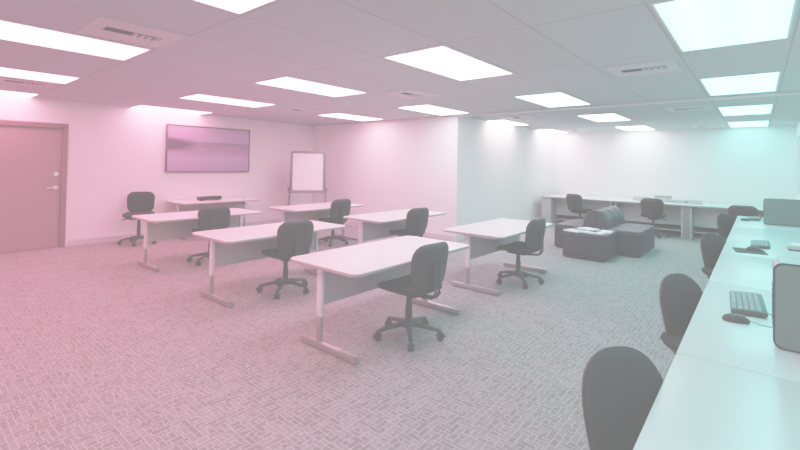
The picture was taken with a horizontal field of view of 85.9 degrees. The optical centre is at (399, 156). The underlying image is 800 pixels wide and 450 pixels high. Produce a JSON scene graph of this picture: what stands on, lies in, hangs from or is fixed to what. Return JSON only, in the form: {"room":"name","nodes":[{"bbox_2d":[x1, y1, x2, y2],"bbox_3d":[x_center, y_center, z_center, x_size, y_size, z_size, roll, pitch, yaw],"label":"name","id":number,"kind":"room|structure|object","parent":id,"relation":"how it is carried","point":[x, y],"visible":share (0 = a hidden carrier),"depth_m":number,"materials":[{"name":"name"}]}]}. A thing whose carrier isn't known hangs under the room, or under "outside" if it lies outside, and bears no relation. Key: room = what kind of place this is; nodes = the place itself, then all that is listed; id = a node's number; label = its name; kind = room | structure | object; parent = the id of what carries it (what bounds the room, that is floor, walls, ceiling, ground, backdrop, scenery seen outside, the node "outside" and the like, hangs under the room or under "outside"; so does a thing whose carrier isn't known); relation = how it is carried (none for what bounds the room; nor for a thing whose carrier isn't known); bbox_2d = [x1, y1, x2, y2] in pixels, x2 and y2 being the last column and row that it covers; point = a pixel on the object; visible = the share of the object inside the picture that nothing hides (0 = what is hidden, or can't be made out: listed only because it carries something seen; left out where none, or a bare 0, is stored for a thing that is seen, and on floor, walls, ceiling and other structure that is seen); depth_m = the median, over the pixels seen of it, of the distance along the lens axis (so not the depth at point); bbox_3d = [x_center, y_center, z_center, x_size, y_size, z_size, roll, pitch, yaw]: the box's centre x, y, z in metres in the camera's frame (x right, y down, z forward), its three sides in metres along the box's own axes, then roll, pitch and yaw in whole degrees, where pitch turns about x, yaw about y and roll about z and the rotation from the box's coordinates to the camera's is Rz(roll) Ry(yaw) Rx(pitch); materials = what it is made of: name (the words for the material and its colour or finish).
{"room":"computer lab","nodes":[
{"label":"computer lab","id":0,"kind":"room"},
{"bbox_2d":[0,95,312,246],"bbox_3d":[-5.704,0.289,7.385,0.100,2.487,10.450,0,-1,40],"label":"wall","id":1,"kind":"structure","parent":0,"point":[114,152],"depth_m":8.14,"materials":[{"name":"paint"}]},
{"bbox_2d":[0,119,68,252],"bbox_3d":[-6.039,0.471,6.920,0.142,2.095,1.075,0,-1,40],"label":"door","id":2,"kind":"structure","parent":1,"relation":"in","point":[33,155],"depth_m":7.00,"materials":[{"name":"paint"}]},
{"bbox_2d":[68,219,280,246],"bbox_3d":[-4.003,1.542,9.336,0.018,0.105,5.215,0,-1,40],"label":"baseboard","id":3,"kind":"structure","parent":1,"relation":"attached to","point":[77,242],"depth_m":7.81,"materials":[{"name":"paint"}]},
{"bbox_2d":[165,124,249,171],"bbox_3d":[-4.065,-0.154,9.209,0.070,0.965,1.810,0,-1,40],"label":"wall screen","id":4,"kind":"object","parent":1,"relation":"attached to","point":[188,148],"visible":1,"depth_m":9.10,"materials":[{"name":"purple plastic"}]},
{"bbox_2d":[0,222,708,449],"bbox_3d":[-0.254,1.654,6.282,9.890,0.100,16.000,0,-1,40],"label":"floor","id":5,"kind":"structure","parent":0,"point":[101,349],"depth_m":3.45,"materials":[{"name":"carpet"}]},
{"bbox_2d":[117,192,156,246],"bbox_3d":[-4.699,1.098,7.711,0.617,0.914,0.658,1,-1,-25],"label":"chair","id":6,"kind":"object","parent":5,"relation":"on","point":[138,203],"visible":0.85,"depth_m":7.86,"materials":[{"name":"black fabric"}]},
{"bbox_2d":[131,208,260,271],"bbox_3d":[-3.048,1.212,6.529,0.824,0.700,1.634,0,-1,40],"label":"table","id":7,"kind":"object","parent":5,"relation":"on","point":[174,225],"visible":0.77,"depth_m":6.24,"materials":[{"name":"white laminate"}]},
{"bbox_2d":[187,206,230,265],"bbox_3d":[-2.821,1.138,6.431,0.617,0.852,0.658,2,-1,-34],"label":"chair","id":8,"kind":"object","parent":5,"relation":"on","point":[210,217],"visible":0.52,"depth_m":6.18,"materials":[{"name":"black fabric"}]},
{"bbox_2d":[167,197,259,239],"bbox_3d":[-3.822,1.240,8.879,0.824,0.700,1.634,0,-1,40],"label":"table","id":9,"kind":"object","parent":5,"relation":"on","point":[230,202],"visible":0.61,"depth_m":8.72,"materials":[{"name":"white laminate"}]},
{"bbox_2d":[197,196,221,200],"bbox_3d":[-3.888,0.843,8.764,0.114,0.085,0.480,0,-1,37],"label":"bar","id":10,"kind":"object","parent":9,"relation":"on","point":[200,198],"visible":0.98,"depth_m":8.70,"materials":[{"name":"black plastic"}]},
{"bbox_2d":[201,196,220,199],"bbox_3d":[-3.844,0.836,8.732,0.004,0.050,0.430,0,-1,37],"label":"grille","id":11,"kind":"object","parent":10,"relation":"attached to","point":[204,197],"depth_m":8.74,"materials":[{"name":"black plastic"}]},
{"bbox_2d":[192,220,344,307],"bbox_3d":[-1.519,1.214,5.162,0.824,0.700,1.634,0,-1,40],"label":"table","id":12,"kind":"object","parent":5,"relation":"on","point":[228,246],"visible":0.81,"depth_m":4.85,"materials":[{"name":"white laminate"}]},
{"bbox_2d":[256,220,313,298],"bbox_3d":[-1.319,1.139,5.016,0.617,0.852,0.658,2,-1,-40],"label":"chair","id":13,"kind":"object","parent":5,"relation":"on","point":[294,238],"visible":0.93,"depth_m":4.80,"materials":[{"name":"black fabric"}]},
{"bbox_2d":[287,151,326,205],"bbox_3d":[-2.173,0.747,10.101,0.947,1.766,0.546,1,-1,-11],"label":"easel","id":14,"kind":"object","parent":5,"relation":"on","point":[307,168],"visible":0.94,"depth_m":9.99,"materials":[{"name":"metal"}]},
{"bbox_2d":[288,192,325,192],"bbox_3d":[-2.140,0.822,9.925,0.860,0.034,0.096,1,-1,-11],"label":"tray","id":15,"kind":"object","parent":14,"relation":"on","point":[288,192],"depth_m":9.88,"materials":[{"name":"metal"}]},
{"bbox_2d":[269,202,362,240],"bbox_3d":[-1.528,1.263,8.008,0.824,0.700,1.634,0,-1,40],"label":"table","id":16,"kind":"object","parent":5,"relation":"on","point":[315,211],"visible":0.6,"depth_m":7.84,"materials":[{"name":"white laminate"}]},
{"bbox_2d":[318,199,350,246],"bbox_3d":[-1.234,1.191,8.008,0.617,0.852,0.658,2,-1,-43],"label":"chair","id":17,"kind":"object","parent":5,"relation":"on","point":[339,208],"visible":0.9,"depth_m":7.78,"materials":[{"name":"black fabric"}]},
{"bbox_2d":[290,236,468,364],"bbox_3d":[-0.118,1.217,3.968,0.824,0.700,1.634,0,-1,40],"label":"table","id":18,"kind":"object","parent":5,"relation":"on","point":[344,272],"visible":0.84,"depth_m":3.65,"materials":[{"name":"white laminate"}]},
{"bbox_2d":[343,209,445,243],"bbox_3d":[-0.052,1.267,6.842,0.824,0.700,1.634,0,-1,40],"label":"table","id":19,"kind":"object","parent":5,"relation":"on","point":[377,225],"visible":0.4,"depth_m":6.58,"materials":[{"name":"white laminate"}]},
{"bbox_2d":[389,207,428,236],"bbox_3d":[0.121,1.191,6.666,0.617,0.852,0.658,2,-1,-40],"label":"chair","id":20,"kind":"object","parent":5,"relation":"on","point":[416,218],"visible":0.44,"depth_m":6.41,"materials":[{"name":"black fabric"}]},
{"bbox_2d":[373,241,448,350],"bbox_3d":[0.092,1.140,3.758,0.658,0.852,0.617,0,-1,44],"label":"chair","id":21,"kind":"object","parent":5,"relation":"on","point":[426,276],"visible":1,"depth_m":3.55,"materials":[{"name":"black fabric"}]},
{"bbox_2d":[444,218,552,295],"bbox_3d":[1.349,1.271,5.712,0.824,0.700,1.634,0,-1,40],"label":"table","id":22,"kind":"object","parent":5,"relation":"on","point":[483,238],"visible":0.88,"depth_m":5.41,"materials":[{"name":"white laminate"}]},
{"bbox_2d":[496,218,545,288],"bbox_3d":[1.544,1.195,5.563,0.658,0.852,0.617,0,-1,44],"label":"chair","id":23,"kind":"object","parent":5,"relation":"on","point":[535,229],"visible":1,"depth_m":5.37,"materials":[{"name":"black fabric"}]},
{"bbox_2d":[566,194,591,218],"bbox_3d":[4.445,1.330,10.584,0.658,0.852,0.617,2,-1,-33],"label":"chair","id":24,"kind":"object","parent":5,"relation":"on","point":[574,201],"visible":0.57,"depth_m":10.41,"materials":[{"name":"grey fabric"}]},
{"bbox_2d":[554,206,611,247],"bbox_3d":[3.575,1.333,8.315,0.716,0.740,1.250,0,-1,40],"label":"bench","id":25,"kind":"object","parent":5,"relation":"on","point":[589,220],"visible":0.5,"depth_m":7.98,"materials":[{"name":"grey leather"}]},
{"bbox_2d":[555,222,590,229],"bbox_3d":[3.309,1.312,7.995,0.716,0.098,0.411,0,-1,40],"label":"seat cushion","id":26,"kind":"object","parent":25,"relation":"on","point":[563,225],"depth_m":8.00,"materials":[{"name":"grey fabric"}]},
{"bbox_2d":[564,220,582,223],"bbox_3d":[3.575,1.322,8.315,0.716,0.098,0.411,0,-1,40],"label":"seat cushion","id":27,"kind":"object","parent":25,"relation":"on","point":[569,221],"depth_m":8.45,"materials":[{"name":"grey fabric"}]},
{"bbox_2d":[583,209,598,227],"bbox_3d":[3.507,1.108,7.836,0.205,0.310,0.411,0,-1,40],"label":"cushion","id":28,"kind":"object","parent":25,"relation":"on","point":[590,218],"depth_m":7.66,"materials":[{"name":"grey fabric"}]},
{"bbox_2d":[563,227,616,262],"bbox_3d":[3.191,1.462,7.218,0.680,0.430,0.690,0,-1,40],"label":"ottoman","id":29,"kind":"object","parent":5,"relation":"on","point":[585,246],"visible":0.83,"depth_m":6.96,"materials":[{"name":"grey leather"}]},
{"bbox_2d":[563,229,583,232],"bbox_3d":[2.920,1.233,7.190,0.212,0.018,0.280,2,-1,-30],"label":"magazine","id":30,"kind":"object","parent":29,"relation":"on","point":[570,230],"visible":0.95,"depth_m":7.15,"materials":[{"name":"white paper"}]},
{"bbox_2d":[563,227,616,239],"bbox_3d":[3.194,1.282,7.221,0.680,0.069,0.690,0,-1,40],"label":"cushion","id":31,"kind":"object","parent":29,"relation":"on","point":[566,234],"depth_m":6.99,"materials":[{"name":"grey fabric"}]},
{"bbox_2d":[583,231,605,234],"bbox_3d":[3.171,1.234,7.006,0.280,0.018,0.212,0,-1,45],"label":"magazine","id":32,"kind":"object","parent":29,"relation":"on","point":[590,232],"visible":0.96,"depth_m":6.96,"materials":[{"name":"white paper"}]},
{"bbox_2d":[600,230,611,233],"bbox_3d":[3.416,1.240,7.115,0.162,0.018,0.280,0,-1,32],"label":"magazine","id":33,"kind":"object","parent":29,"relation":"on","point":[606,231],"visible":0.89,"depth_m":7.08,"materials":[{"name":"white paper"}]},
{"bbox_2d":[581,346,662,449],"bbox_3d":[0.859,1.120,1.318,0.617,0.834,0.619,1,-1,-16],"label":"chair","id":34,"kind":"object","parent":5,"relation":"on","point":[621,385],"visible":0.86,"depth_m":1.52,"materials":[{"name":"black fabric"}]},
{"bbox_2d":[595,206,654,257],"bbox_3d":[4.131,1.334,7.851,0.716,0.740,1.250,0,-1,40],"label":"bench","id":35,"kind":"object","parent":5,"relation":"on","point":[633,240],"visible":0.87,"depth_m":7.51,"materials":[{"name":"grey leather"}]},
{"bbox_2d":[595,209,613,228],"bbox_3d":[3.674,1.109,7.697,0.205,0.310,0.411,0,-1,40],"label":"cushion","id":36,"kind":"object","parent":35,"relation":"on","point":[604,219],"depth_m":7.58,"materials":[{"name":"grey fabric"}]},
{"bbox_2d":[604,207,619,226],"bbox_3d":[3.940,1.119,8.017,0.205,0.310,0.411,0,-1,40],"label":"cushion","id":37,"kind":"object","parent":35,"relation":"on","point":[615,217],"depth_m":7.98,"materials":[{"name":"grey fabric"}]},
{"bbox_2d":[609,206,624,223],"bbox_3d":[4.207,1.129,8.337,0.205,0.310,0.411,0,-1,40],"label":"cushion","id":38,"kind":"object","parent":35,"relation":"on","point":[618,211],"depth_m":8.28,"materials":[{"name":"grey fabric"}]},
{"bbox_2d":[597,227,645,237],"bbox_3d":[3.865,1.313,7.531,0.716,0.098,0.411,0,-1,40],"label":"seat cushion","id":39,"kind":"object","parent":35,"relation":"on","point":[622,232],"depth_m":7.35,"materials":[{"name":"grey fabric"}]},
{"bbox_2d":[615,225,649,234],"bbox_3d":[4.131,1.323,7.851,0.716,0.098,0.411,0,-1,40],"label":"seat cushion","id":40,"kind":"object","parent":35,"relation":"on","point":[647,229],"depth_m":7.74,"materials":[{"name":"grey fabric"}]},
{"bbox_2d":[620,223,654,231],"bbox_3d":[4.398,1.333,8.171,0.716,0.098,0.411,0,-1,40],"label":"seat cushion","id":41,"kind":"object","parent":35,"relation":"on","point":[652,227],"depth_m":8.04,"materials":[{"name":"grey fabric"}]},
{"bbox_2d":[541,194,762,238],"bbox_3d":[6.085,1.412,10.236,4.960,0.730,1.583,0,-1,40],"label":"desk","id":42,"kind":"object","parent":5,"relation":"on","point":[690,219],"depth_m":9.99,"materials":[{"name":"laminate"}]},
{"bbox_2d":[557,216,718,234],"bbox_3d":[6.164,1.669,10.418,4.340,0.025,1.070,0,-1,40],"label":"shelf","id":43,"kind":"object","parent":42,"relation":"attached to","point":[665,227],"depth_m":10.15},
{"bbox_2d":[633,196,648,199],"bbox_3d":[5.838,1.006,10.401,0.333,0.080,0.296,2,-1,-40],"label":"paper stack","id":44,"kind":"object","parent":42,"relation":"on","point":[634,197],"visible":0.7,"depth_m":10.33,"materials":[{"name":"white paper"}]},
{"bbox_2d":[542,194,762,211],"bbox_3d":[6.091,1.065,10.243,4.960,0.035,1.580,0,-1,40],"label":"countertop","id":45,"kind":"structure","parent":42,"relation":"on","point":[610,198],"depth_m":10.00,"materials":[{"name":"laminate"}]},
{"bbox_2d":[654,195,671,201],"bbox_3d":[6.222,0.985,10.150,0.350,0.125,0.250,0,-1,34],"label":"paper stack","id":46,"kind":"object","parent":42,"relation":"on","point":[663,198],"visible":0.8,"depth_m":10.03,"materials":[{"name":"white paper"}]},
{"bbox_2d":[670,200,687,202],"bbox_3d":[6.372,1.019,9.794,0.322,0.050,0.287,2,-1,-40],"label":"paper stack","id":47,"kind":"object","parent":42,"relation":"on","point":[671,201],"visible":0.96,"depth_m":9.74,"materials":[{"name":"white paper"}]},
{"bbox_2d":[688,200,703,204],"bbox_3d":[6.594,1.010,9.572,0.293,0.067,0.337,0,-1,34],"label":"paper stack","id":48,"kind":"object","parent":42,"relation":"on","point":[689,201],"visible":1,"depth_m":9.48,"materials":[{"name":"white paper"}]},
{"bbox_2d":[640,198,669,237],"bbox_3d":[5.633,1.331,9.531,0.617,0.852,0.658,0,-1,37],"label":"chair","id":49,"kind":"object","parent":5,"relation":"on","point":[651,208],"visible":0.78,"depth_m":9.31,"materials":[{"name":"black fabric"}]},
{"bbox_2d":[659,273,702,354],"bbox_3d":[1.833,1.156,2.463,0.617,0.834,0.619,1,-1,-20],"label":"chair","id":50,"kind":"object","parent":5,"relation":"on","point":[680,295],"visible":0.31,"depth_m":2.64,"materials":[{"name":"black fabric"}]},
{"bbox_2d":[700,233,725,278],"bbox_3d":[3.328,1.212,4.240,0.617,0.834,0.619,1,-1,-18],"label":"chair","id":51,"kind":"object","parent":5,"relation":"on","point":[711,244],"visible":0.21,"depth_m":4.42,"materials":[{"name":"black fabric"}]},
{"bbox_2d":[633,353,799,449],"bbox_3d":[0.689,1.156,0.560,0.872,0.730,2.491,0,-1,40],"label":"desk","id":52,"kind":"object","parent":5,"relation":"on","point":[699,404],"visible":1,"depth_m":1.37,"materials":[{"name":"laminate"}]},
{"bbox_2d":[717,213,734,241],"bbox_3d":[4.997,1.274,6.272,0.617,0.834,0.619,1,-1,-18],"label":"chair","id":53,"kind":"object","parent":5,"relation":"on","point":[725,222],"visible":0.18,"depth_m":6.46,"materials":[{"name":"black fabric"}]},
{"bbox_2d":[676,281,799,383],"bbox_3d":[1.972,1.204,2.100,0.872,0.730,1.501,0,-1,40],"label":"desk","id":54,"kind":"object","parent":5,"relation":"on","point":[751,347],"visible":0.51,"depth_m":1.94,"materials":[{"name":"laminate"}]},
{"bbox_2d":[722,313,771,327],"bbox_3d":[1.827,0.816,2.078,0.433,0.039,0.067,0,-1,40],"label":"computer mouse","id":55,"kind":"object","parent":54,"relation":"on","point":[731,317],"visible":0.98,"depth_m":2.16,"materials":[{"name":"grey plastic"}]},
{"bbox_2d":[729,290,771,316],"bbox_3d":[2.090,0.826,2.343,0.459,0.036,0.442,0,-1,37],"label":"keyboard","id":56,"kind":"object","parent":54,"relation":"on","point":[748,303],"visible":0.99,"depth_m":2.37,"materials":[{"name":"black plastic"}]},
{"bbox_2d":[772,256,799,352],"bbox_3d":[1.878,0.646,1.783,0.503,0.372,0.214,0,-1,40],"label":"monitor","id":57,"kind":"object","parent":54,"relation":"on","point":[785,270],"visible":1,"depth_m":1.84,"materials":[{"name":"grey plastic"}]},
{"bbox_2d":[772,282,772,324],"bbox_3d":[1.688,0.659,1.945,0.004,0.165,0.140,0,-1,40],"label":"grille","id":58,"kind":"object","parent":57,"relation":"attached to","point":[772,282],"depth_m":1.91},
{"bbox_2d":[709,253,772,290],"bbox_3d":[2.885,1.238,3.194,0.872,0.730,1.331,0,-1,40],"label":"desk","id":59,"kind":"object","parent":5,"relation":"on","point":[731,269],"visible":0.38,"depth_m":3.25,"materials":[{"name":"laminate"}]},
{"bbox_2d":[728,205,758,220],"bbox_3d":[6.453,1.319,8.038,0.617,0.852,0.658,0,-1,43],"label":"chair","id":60,"kind":"object","parent":5,"relation":"on","point":[734,211],"visible":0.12,"depth_m":7.84,"materials":[{"name":"black fabric"}]},
{"bbox_2d":[721,226,799,258],"bbox_3d":[4.104,1.284,4.657,0.872,0.730,2.461,0,-1,40],"label":"desk","id":61,"kind":"object","parent":5,"relation":"on","point":[740,237],"visible":0.35,"depth_m":4.74,"materials":[{"name":"laminate"}]},
{"bbox_2d":[732,247,767,254],"bbox_3d":[3.315,0.892,4.072,0.240,0.005,0.300,0,-1,32],"label":"mouse pad","id":62,"kind":"object","parent":61,"relation":"on","point":[736,249],"visible":0.94,"depth_m":4.03,"materials":[{"name":"black plastic"}]},
{"bbox_2d":[746,246,760,250],"bbox_3d":[3.383,0.872,4.106,0.118,0.039,0.062,0,-1,25],"label":"computer mouse","id":63,"kind":"object","parent":62,"relation":"on","point":[754,248],"visible":1,"depth_m":4.09,"materials":[{"name":"grey plastic"}]},
{"bbox_2d":[750,240,770,247],"bbox_3d":[3.677,0.887,4.382,0.155,0.036,0.440,0,-1,40],"label":"keyboard","id":64,"kind":"object","parent":61,"relation":"on","point":[760,243],"visible":0.99,"depth_m":4.31,"materials":[{"name":"white plastic"}]},
{"bbox_2d":[787,243,799,251],"bbox_3d":[3.910,0.880,4.160,0.240,0.054,0.220,2,-1,-42],"label":"paper stack","id":65,"kind":"object","parent":61,"relation":"on","point":[791,246],"visible":1,"depth_m":4.14,"materials":[{"name":"white paper"}]},
{"bbox_2d":[733,216,799,231],"bbox_3d":[5.449,1.334,6.269,0.872,0.730,1.721,0,-1,40],"label":"desk","id":66,"kind":"object","parent":5,"relation":"on","point":[752,223],"visible":0.24,"depth_m":5.98,"materials":[{"name":"laminate"}]},
{"bbox_2d":[748,216,762,219],"bbox_3d":[5.539,0.958,6.709,0.440,0.036,0.155,2,-1,-44],"label":"keyboard","id":67,"kind":"object","parent":66,"relation":"on","point":[750,217],"visible":0.98,"depth_m":6.64,"materials":[{"name":"grey plastic"}]},
{"bbox_2d":[763,198,799,226],"bbox_3d":[5.451,0.779,6.055,0.503,0.372,0.214,0,-1,40],"label":"computer monitor","id":68,"kind":"object","parent":66,"relation":"on","point":[776,211],"visible":1,"depth_m":6.01,"materials":[{"name":"grey plastic"}]},
{"bbox_2d":[312,117,460,240],"bbox_3d":[-0.559,0.419,9.960,4.505,2.487,0.140,0,-1,40],"label":"wall","id":69,"kind":"structure","parent":0,"point":[407,164],"depth_m":9.49,"materials":[{"name":"paint"}]},
{"bbox_2d":[313,115,456,126],"bbox_3d":[-0.578,-0.811,9.942,4.495,0.030,0.012,0,-1,40],"label":"trim","id":70,"kind":"structure","parent":69,"relation":"attached to","point":[456,115],"depth_m":9.67,"materials":[{"name":"metal"}]},
{"bbox_2d":[0,0,799,132],"bbox_3d":[-0.211,-0.932,6.326,9.890,0.100,16.000,0,-1,40],"label":"ceiling","id":71,"kind":"structure","parent":0,"point":[549,46],"depth_m":4.04,"materials":[{"name":"tile"}]},
{"bbox_2d":[0,90,39,97],"bbox_3d":[-6.212,-0.978,6.290,0.668,0.008,1.333,0,-1,40],"label":"recessed light","id":72,"kind":"object","parent":71,"relation":"in","point":[2,92],"visible":1,"depth_m":6.59,"materials":[{"name":"white plastic"}]},
{"bbox_2d":[0,76,58,88],"bbox_3d":[-4.906,-0.964,5.606,0.600,0.016,0.600,0,-1,40],"label":"ceiling vent","id":73,"kind":"object","parent":71,"relation":"in","point":[6,80],"visible":1,"depth_m":5.61,"materials":[{"name":"metal"}]},
{"bbox_2d":[0,67,80,83],"bbox_3d":[-4.553,-0.974,4.907,0.668,0.008,1.333,0,-1,40],"label":"recessed light","id":74,"kind":"object","parent":71,"relation":"in","point":[4,71],"visible":1,"depth_m":5.13,"materials":[{"name":"white plastic"}]},
{"bbox_2d":[0,19,151,60],"bbox_3d":[-2.894,-0.971,3.524,0.668,0.008,1.333,0,-1,40],"label":"recessed light","id":75,"kind":"object","parent":71,"relation":"in","point":[9,30],"visible":1,"depth_m":3.60,"materials":[{"name":"white plastic"}]},
{"bbox_2d":[75,15,188,48],"bbox_3d":[-2.090,-0.956,3.362,0.600,0.016,0.600,0,-1,40],"label":"ceiling vent","id":76,"kind":"object","parent":71,"relation":"in","point":[101,26],"visible":1,"depth_m":3.33,"materials":[{"name":"metal"}]},
{"bbox_2d":[129,105,213,114],"bbox_3d":[-4.450,-0.913,8.403,0.668,0.008,1.333,0,-1,40],"label":"recessed light","id":77,"kind":"object","parent":71,"relation":"in","point":[138,106],"visible":1,"depth_m":8.29,"materials":[{"name":"white plastic"}]},
{"bbox_2d":[178,94,275,107],"bbox_3d":[-2.791,-0.909,7.020,0.668,0.008,1.333,0,-1,40],"label":"recessed light","id":78,"kind":"object","parent":71,"relation":"in","point":[200,97],"visible":1,"depth_m":6.94,"materials":[{"name":"white plastic"}]},
{"bbox_2d":[192,0,276,14],"bbox_3d":[-1.235,-0.967,2.141,0.668,0.008,1.333,0,-1,40],"label":"recessed light","id":79,"kind":"object","parent":71,"relation":"in","point":[239,7],"visible":1,"depth_m":2.68,"materials":[{"name":"white plastic"}]},
{"bbox_2d":[279,107,320,112],"bbox_3d":[-1.882,-0.871,8.108,0.600,0.016,0.600,0,-1,40],"label":"ceiling vent","id":80,"kind":"object","parent":71,"relation":"in","point":[298,110],"visible":1,"depth_m":8.09,"materials":[{"name":"metal"}]},
{"bbox_2d":[254,76,367,96],"bbox_3d":[-1.132,-0.905,5.637,0.668,0.008,1.333,0,-1,40],"label":"recessed light","id":81,"kind":"object","parent":71,"relation":"in","point":[286,82],"visible":1,"depth_m":5.55,"materials":[{"name":"white plastic"}]},
{"bbox_2d":[318,113,382,120],"bbox_3d":[-1.029,-0.843,9.133,0.668,0.008,1.333,0,-1,40],"label":"recessed light","id":82,"kind":"object","parent":71,"relation":"in","point":[335,115],"visible":0.97,"depth_m":9.09,"materials":[{"name":"white plastic"}]},
{"bbox_2d":[381,89,439,98],"bbox_3d":[0.150,-0.873,6.049,0.600,0.016,0.600,0,-1,40],"label":"ceiling vent","id":83,"kind":"object","parent":71,"relation":"in","point":[406,94],"visible":1,"depth_m":6.03,"materials":[{"name":"metal"}]},
{"bbox_2d":[397,104,468,114],"bbox_3d":[0.630,-0.840,7.750,0.668,0.008,1.333,0,-1,40],"label":"recessed light","id":84,"kind":"object","parent":71,"relation":"in","point":[431,109],"visible":1,"depth_m":7.67,"materials":[{"name":"white plastic"}]},
{"bbox_2d":[383,45,513,80],"bbox_3d":[0.527,-0.901,4.254,0.668,0.008,1.333,0,-1,40],"label":"recessed light","id":85,"kind":"object","parent":71,"relation":"in","point":[443,60],"visible":1,"depth_m":4.15,"materials":[{"name":"white plastic"}]},
{"bbox_2d":[489,120,528,125],"bbox_3d":[2.392,-0.774,9.863,0.668,0.008,1.333,0,-1,40],"label":"recessed light","id":86,"kind":"object","parent":71,"relation":"in","point":[507,122],"visible":0.59,"depth_m":9.70,"materials":[{"name":"white plastic"}]},
{"bbox_2d":[498,116,537,119],"bbox_3d":[2.410,-0.789,8.759,0.600,0.016,0.600,0,-1,40],"label":"ceiling vent","id":87,"kind":"object","parent":71,"relation":"in","point":[511,117],"visible":1,"depth_m":8.72,"materials":[{"name":"metal"}]},
{"bbox_2d":[514,92,590,106],"bbox_3d":[2.288,-0.836,6.367,0.668,0.008,1.333,0,-1,40],"label":"recessed light","id":88,"kind":"object","parent":71,"relation":"in","point":[556,99],"visible":1,"depth_m":6.29,"materials":[{"name":"white plastic"}]},
{"bbox_2d":[539,129,568,132],"bbox_3d":[4.153,-0.708,11.976,0.668,0.008,1.333,0,-1,40],"label":"recessed light","id":89,"kind":"object","parent":71,"relation":"in","point":[545,130],"visible":0.57,"depth_m":11.89,"materials":[{"name":"white plastic"}]},
{"bbox_2d":[562,129,589,131],"bbox_3d":[4.715,-0.703,11.524,0.600,0.016,0.600,0,-1,40],"label":"ceiling vent","id":90,"kind":"object","parent":71,"relation":"in","point":[575,130],"visible":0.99,"depth_m":11.50,"materials":[{"name":"metal"}]},
{"bbox_2d":[577,113,630,121],"bbox_3d":[4.050,-0.770,8.480,0.668,0.008,1.333,0,-1,40],"label":"recessed light","id":91,"kind":"object","parent":71,"relation":"in","point":[611,116],"visible":1,"depth_m":8.41,"materials":[{"name":"white plastic"}]},
{"bbox_2d":[457,91,799,116],"bbox_3d":[3.152,-0.803,6.858,5.205,0.028,0.070,0,-1,40],"label":"trim","id":92,"kind":"structure","parent":71,"relation":"attached to","point":[796,92],"depth_m":6.38,"materials":[{"name":"metal"}]},
{"bbox_2d":[616,125,655,130],"bbox_3d":[5.812,-0.705,10.592,0.668,0.008,1.333,0,-1,40],"label":"recessed light","id":93,"kind":"object","parent":71,"relation":"in","point":[644,127],"visible":1,"depth_m":10.57,"materials":[{"name":"white plastic"}]},
{"bbox_2d":[602,59,682,77],"bbox_3d":[2.413,-0.866,4.266,0.600,0.016,0.600,0,-1,40],"label":"ceiling vent","id":94,"kind":"object","parent":71,"relation":"in","point":[668,65],"visible":1,"depth_m":4.24,"materials":[{"name":"metal"}]},
{"bbox_2d":[664,105,711,111],"bbox_3d":[4.706,-0.780,7.015,0.600,0.016,0.600,0,-1,40],"label":"ceiling vent","id":95,"kind":"object","parent":71,"relation":"in","point":[704,107],"visible":1,"depth_m":6.99,"materials":[{"name":"metal"}]},
{"bbox_2d":[651,0,797,51],"bbox_3d":[2.185,-0.898,2.870,0.668,0.008,1.333,0,-1,40],"label":"recessed light","id":96,"kind":"object","parent":71,"relation":"in","point":[692,25],"visible":1,"depth_m":2.83,"materials":[{"name":"white plastic"}]},
{"bbox_2d":[699,71,780,95],"bbox_3d":[3.947,-0.832,4.983,0.668,0.008,1.333,0,-1,40],"label":"recessed light","id":97,"kind":"object","parent":71,"relation":"in","point":[767,81],"visible":1,"depth_m":4.89,"materials":[{"name":"white plastic"}]},
{"bbox_2d":[717,104,772,115],"bbox_3d":[5.709,-0.766,7.096,0.668,0.008,1.333,0,-1,40],"label":"recessed light","id":98,"kind":"object","parent":71,"relation":"in","point":[766,108],"visible":1,"depth_m":7.02,"materials":[{"name":"white plastic"}]},
{"bbox_2d":[727,120,769,126],"bbox_3d":[7.471,-0.701,9.209,0.668,0.008,1.333,0,-1,40],"label":"recessed light","id":99,"kind":"object","parent":71,"relation":"in","point":[744,123],"visible":1,"depth_m":9.11,"materials":[{"name":"white plastic"}]},
{"bbox_2d":[459,117,554,225],"bbox_3d":[2.829,0.486,10.631,0.120,2.487,5.230,0,-1,40],"label":"wall","id":100,"kind":"structure","parent":0,"point":[506,170],"depth_m":10.05,"materials":[{"name":"paint"}]},
{"bbox_2d":[457,218,538,240],"bbox_3d":[2.824,1.676,10.519,0.020,0.105,5.350,0,-1,40],"label":"baseboard","id":101,"kind":"structure","parent":100,"relation":"attached to","point":[459,237],"depth_m":8.59,"materials":[{"name":"paint"}]},
{"bbox_2d":[555,125,795,204],"bbox_3d":[6.572,0.554,10.978,5.425,2.487,0.100,0,-1,40],"label":"wall","id":102,"kind":"structure","parent":0,"point":[741,165],"depth_m":10.57,"materials":[{"name":"paint"}]},
{"bbox_2d":[796,121,799,134],"bbox_3d":[3.527,0.370,3.169,0.100,2.487,15.800,0,-1,40],"label":"wall","id":103,"kind":"structure","parent":0,"point":[798,124],"depth_m":8.74,"materials":[{"name":"paint"}]},
{"bbox_2d":[794,133,799,198],"bbox_3d":[7.583,0.180,8.095,0.120,1.330,2.410,0,-1,40],"label":"window","id":104,"kind":"structure","parent":103,"relation":"in","point":[798,134],"depth_m":8.95,"materials":[{"name":"paint"}]},
{"bbox_3d":[3.235,1.242,7.395,0.280,0.018,0.212,0,-1,30],"label":"magazine","id":105,"kind":"object","parent":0,"visible":0},
{"bbox_2d":[578,227,599,230],"bbox_3d":[3.196,1.220,7.272,0.212,0.020,0.280,1,-1,-22],"label":"magazine","id":106,"kind":"object","parent":105,"relation":"on","point":[582,228],"visible":1,"depth_m":7.25,"materials":[{"name":"white paper"}]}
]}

